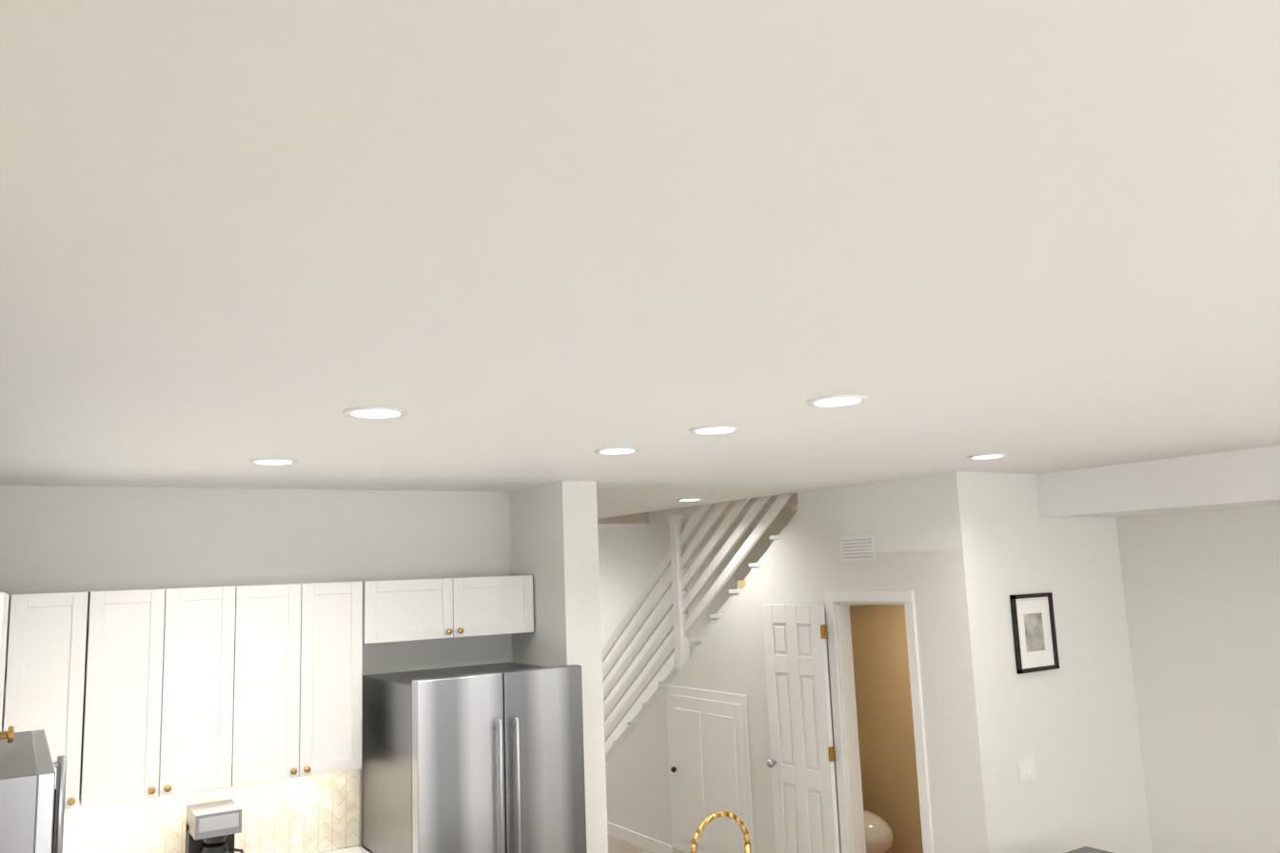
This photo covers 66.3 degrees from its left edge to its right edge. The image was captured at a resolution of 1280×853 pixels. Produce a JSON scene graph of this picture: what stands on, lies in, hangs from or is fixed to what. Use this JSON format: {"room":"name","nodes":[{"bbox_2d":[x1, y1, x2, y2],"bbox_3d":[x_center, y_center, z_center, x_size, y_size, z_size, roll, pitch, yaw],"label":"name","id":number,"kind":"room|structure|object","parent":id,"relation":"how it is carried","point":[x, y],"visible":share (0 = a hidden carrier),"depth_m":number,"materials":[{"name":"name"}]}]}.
{"room":"dining room and kitchen","nodes":[
{"label":"dining room and kitchen","id":0,"kind":"room"},
{"bbox_2d":[0,480,608,852],"bbox_3d":[-4.404,2.072,6.734,5.500,2.800,7.080,3,-10,-32],"label":"wall","id":1,"kind":"structure","parent":0,"point":[65,539],"depth_m":5.26,"materials":[{"name":"paint"}]},
{"bbox_2d":[2,590,109,809],"bbox_3d":[-2.632,1.215,4.391,0.359,0.930,0.317,3,-10,-32],"label":"upper cabinet","id":2,"kind":"object","parent":1,"relation":"attached to","point":[55,679],"depth_m":4.29,"materials":[{"name":"white wood"}]},
{"bbox_2d":[101,585,254,804],"bbox_3d":[-2.274,1.235,4.618,0.740,0.930,0.317,3,-10,-32],"label":"upper cabinet","id":3,"kind":"object","parent":1,"relation":"attached to","point":[118,696],"depth_m":4.52,"materials":[{"name":"white wood"}]},
{"bbox_2d":[62,768,359,852],"bbox_3d":[-2.282,1.937,4.677,1.894,0.436,0.011,3,-10,-32],"label":"backsplash","id":4,"kind":"structure","parent":1,"relation":"attached to","point":[314,813],"depth_m":4.87,"materials":[{"name":"white tile"}]},
{"bbox_2d":[250,580,368,784],"bbox_3d":[-1.778,1.263,4.931,0.674,0.930,0.317,3,-10,-32],"label":"upper cabinet","id":5,"kind":"object","parent":1,"relation":"attached to","point":[307,640],"depth_m":4.83,"materials":[{"name":"white wood"}]},
{"bbox_2d":[368,574,533,643],"bbox_3d":[-1.092,1.000,5.417,0.960,0.320,0.317,3,-10,-32],"label":"upper cabinet","id":6,"kind":"object","parent":1,"relation":"attached to","point":[415,609],"depth_m":5.27,"materials":[{"name":"white wood"}]},
{"bbox_2d":[607,833,653,852],"bbox_3d":[-0.679,3.008,4.056,9.020,0.120,15.250,3,-10,-32],"label":"floor","id":7,"kind":"structure","parent":0,"point":[617,844],"depth_m":8.28,"materials":[{"name":"brown wood"}]},
{"bbox_2d":[361,662,586,852],"bbox_3d":[-0.848,2.168,5.000,0.875,1.830,0.924,3,-10,-32],"label":"fridge","id":8,"kind":"object","parent":7,"relation":"on","point":[488,758],"visible":1,"depth_m":4.75,"materials":[{"name":"silver metal"}]},
{"bbox_2d":[690,810,751,852],"bbox_3d":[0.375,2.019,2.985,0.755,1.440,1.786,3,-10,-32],"label":"basket","id":9,"kind":"object","parent":7,"relation":"on","point":[717,815],"visible":1,"depth_m":3.48,"materials":[{"name":"gold"}]},
{"bbox_2d":[601,492,872,765],"bbox_3d":[0.773,1.475,8.307,1.126,4.050,4.344,3,-10,-32],"label":"staircase railing","id":10,"kind":"object","parent":7,"relation":"on","point":[679,600],"visible":0.08,"depth_m":8.04,"materials":[{"name":"white wood"}]},
{"bbox_2d":[1064,846,1112,852],"bbox_3d":[2.494,2.466,4.193,0.925,0.752,1.810,3,-10,-32],"label":"dining table","id":11,"kind":"object","parent":7,"relation":"on","point":[1086,849],"visible":1,"depth_m":5.16,"materials":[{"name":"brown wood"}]},
{"bbox_3d":[-1.664,2.294,2.432,0.631,0.888,3.068,3,-10,-32],"label":"base cabinet","id":12,"kind":"object","parent":7,"relation":"on","visible":0},
{"bbox_2d":[318,845,369,852],"bbox_3d":[-1.850,2.143,4.540,1.293,0.040,0.637,3,-10,-32],"label":"countertop","id":13,"kind":"structure","parent":12,"relation":"on","point":[356,849],"depth_m":5.01,"materials":[{"name":"white stone"}]},
{"bbox_2d":[185,798,243,852],"bbox_3d":[-1.988,1.960,4.585,0.217,0.345,0.272,3,-10,-32],"label":"coffee maker","id":14,"kind":"object","parent":13,"relation":"on","point":[214,826],"visible":1,"depth_m":4.52,"materials":[{"name":"silver metal"}]},
{"bbox_3d":[1.857,3.219,6.557,1.003,0.006,2.035,3,-10,-32],"label":"floor","id":15,"kind":"structure","parent":7,"relation":"on","visible":0},
{"bbox_2d":[863,809,893,852],"bbox_3d":[1.549,2.936,7.188,0.430,0.775,0.725,3,-10,-32],"label":"toilet","id":16,"kind":"object","parent":15,"relation":"on","point":[878,835],"visible":0.29,"depth_m":6.90,"materials":[{"name":"white ceramic"}]},
{"bbox_2d":[0,0,1279,529],"bbox_3d":[-0.791,0.107,4.487,9.020,0.150,15.250,3,-10,-32],"label":"ceiling","id":17,"kind":"structure","parent":0,"point":[501,246],"depth_m":1.53,"materials":[{"name":"paint"}]},
{"bbox_2d":[248,457,297,464],"bbox_3d":[-1.503,0.145,4.018,0.190,0.008,0.190,3,-10,-32],"label":"recessed light","id":18,"kind":"object","parent":17,"relation":"in","point":[272,461],"visible":1,"depth_m":3.98,"materials":[{"name":"white plastic"}]},
{"bbox_2d":[342,406,408,418],"bbox_3d":[-0.797,-0.041,2.954,0.190,0.008,0.190,3,-10,-32],"label":"recessed light","id":19,"kind":"object","parent":17,"relation":"in","point":[376,412],"visible":0.96,"depth_m":2.93,"materials":[{"name":"white plastic"}]},
{"bbox_2d":[594,447,639,453],"bbox_3d":[-0.095,0.103,4.100,0.190,0.008,0.190,3,-10,-32],"label":"recessed light","id":20,"kind":"object","parent":17,"relation":"in","point":[616,450],"visible":0.94,"depth_m":4.07,"materials":[{"name":"white plastic"}]},
{"bbox_2d":[676,497,702,500],"bbox_3d":[0.359,0.530,7.091,0.190,0.008,0.190,3,-10,-32],"label":"recessed light","id":21,"kind":"object","parent":17,"relation":"in","point":[693,499],"visible":1,"depth_m":7.04,"materials":[{"name":"white plastic"}]},
{"bbox_2d":[689,425,740,433],"bbox_3d":[0.275,0.014,3.596,0.190,0.008,0.190,3,-10,-32],"label":"recessed light","id":22,"kind":"object","parent":17,"relation":"in","point":[715,429],"visible":1,"depth_m":3.57,"materials":[{"name":"white plastic"}]},
{"bbox_2d":[807,393,868,407],"bbox_3d":[0.617,-0.079,3.063,0.190,0.008,0.190,3,-10,-32],"label":"recessed light","id":23,"kind":"object","parent":17,"relation":"in","point":[836,401],"visible":1,"depth_m":3.04,"materials":[{"name":"white plastic"}]},
{"bbox_2d":[966,452,1006,458],"bbox_3d":[1.734,0.151,4.893,0.190,0.008,0.190,3,-10,-32],"label":"recessed light","id":24,"kind":"object","parent":17,"relation":"in","point":[990,456],"visible":1,"depth_m":4.85,"materials":[{"name":"white plastic"}]},
{"bbox_2d":[597,507,794,753],"bbox_3d":[0.719,2.286,9.497,0.120,2.800,7.890,3,-10,-32],"label":"wall","id":25,"kind":"structure","parent":0,"point":[631,558],"depth_m":10.47,"materials":[{"name":"paint"}]},
{"bbox_2d":[605,471,1003,852],"bbox_3d":[0.612,2.004,7.574,0.120,2.800,4.960,3,-10,-32],"label":"wall","id":26,"kind":"structure","parent":0,"point":[921,529],"depth_m":6.12,"materials":[{"name":"paint"}]},
{"bbox_2d":[607,821,673,852],"bbox_3d":[-0.226,3.561,8.640,0.018,0.100,1.840,3,-10,-32],"label":"baseboard","id":27,"kind":"structure","parent":26,"relation":"attached to","point":[637,838],"depth_m":8.27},
{"bbox_2d":[666,684,754,852],"bbox_3d":[0.499,2.672,7.512,0.066,1.270,1.050,3,-10,-32],"label":"closet door","id":28,"kind":"structure","parent":26,"relation":"in","point":[709,754],"depth_m":7.49,"materials":[{"name":"white wood"}]},
{"bbox_2d":[762,604,840,852],"bbox_3d":[1.057,2.223,6.590,0.113,2.020,0.622,3,-10,-32],"label":"door leaf","id":29,"kind":"structure","parent":26,"relation":"in","point":[800,762],"depth_m":6.61,"materials":[{"name":"white wood"}]},
{"bbox_2d":[840,534,875,561],"bbox_3d":[1.399,0.785,6.309,0.009,0.160,0.300,3,-10,-32],"label":"air vent","id":30,"kind":"object","parent":26,"relation":"in","point":[857,547],"visible":1,"depth_m":6.30,"materials":[{"name":"white metal"}]},
{"bbox_2d":[825,590,934,852],"bbox_3d":[1.531,2.093,6.095,0.139,2.120,0.760,3,-10,-32],"label":"door frame","id":31,"kind":"structure","parent":26,"relation":"attached to","point":[844,600],"depth_m":6.31,"materials":[{"name":"white wood"}]},
{"bbox_2d":[737,580,923,852],"bbox_3d":[1.781,1.944,6.786,1.008,2.600,2.139,3,-10,-32],"label":"wall","id":32,"kind":"structure","parent":0,"point":[887,746],"depth_m":7.50,"materials":[{"name":"beige paint"}]},
{"bbox_2d":[969,472,1152,852],"bbox_3d":[2.601,1.694,5.998,1.530,2.800,0.120,3,-10,-32],"label":"wall","id":33,"kind":"structure","parent":0,"point":[1071,723],"depth_m":5.93,"materials":[{"name":"paint"}]},
{"bbox_2d":[1017,755,1036,781],"bbox_3d":[2.222,1.964,5.628,0.150,0.125,0.009,3,-10,-32],"label":"light switch","id":34,"kind":"object","parent":33,"relation":"attached to","point":[1026,766],"visible":1,"depth_m":5.62,"materials":[{"name":"white plastic"}]},
{"bbox_2d":[1009,591,1059,673],"bbox_3d":[2.349,1.223,5.829,0.370,0.450,0.022,3,-10,-32],"label":"framed picture","id":35,"kind":"object","parent":33,"relation":"attached to","point":[1034,633],"visible":0.98,"depth_m":5.83},
{"bbox_2d":[1035,444,1279,517],"bbox_3d":[4.727,-0.076,3.250,0.800,0.269,7.240,3,-10,-32],"label":"ceiling soffit","id":36,"kind":"structure","parent":0,"point":[1247,478],"depth_m":5.41,"materials":[{"name":"paint"}]},
{"bbox_2d":[1115,505,1279,852],"bbox_3d":[5.163,1.196,3.310,0.120,2.800,7.240,3,-10,-32],"label":"wall","id":37,"kind":"structure","parent":0,"point":[1202,595],"depth_m":5.92,"materials":[{"name":"paint"}]},
{"bbox_3d":[-3.216,1.333,2.071,2.460,2.800,3.830,3,-10,-32],"label":"wall","id":38,"kind":"structure","parent":0,"visible":0},
{"bbox_2d":[0,591,11,739],"bbox_3d":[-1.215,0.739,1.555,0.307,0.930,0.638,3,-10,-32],"label":"upper cabinet","id":39,"kind":"object","parent":38,"relation":"attached to","point":[9,734],"depth_m":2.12,"materials":[{"name":"white wood"}]},
{"bbox_2d":[0,728,66,852],"bbox_3d":[-1.526,0.958,2.163,0.452,0.436,0.762,3,-10,-32],"label":"microwave","id":40,"kind":"object","parent":38,"relation":"attached to","point":[31,806],"visible":1,"depth_m":1.96,"materials":[{"name":"silver metal"}]}
]}

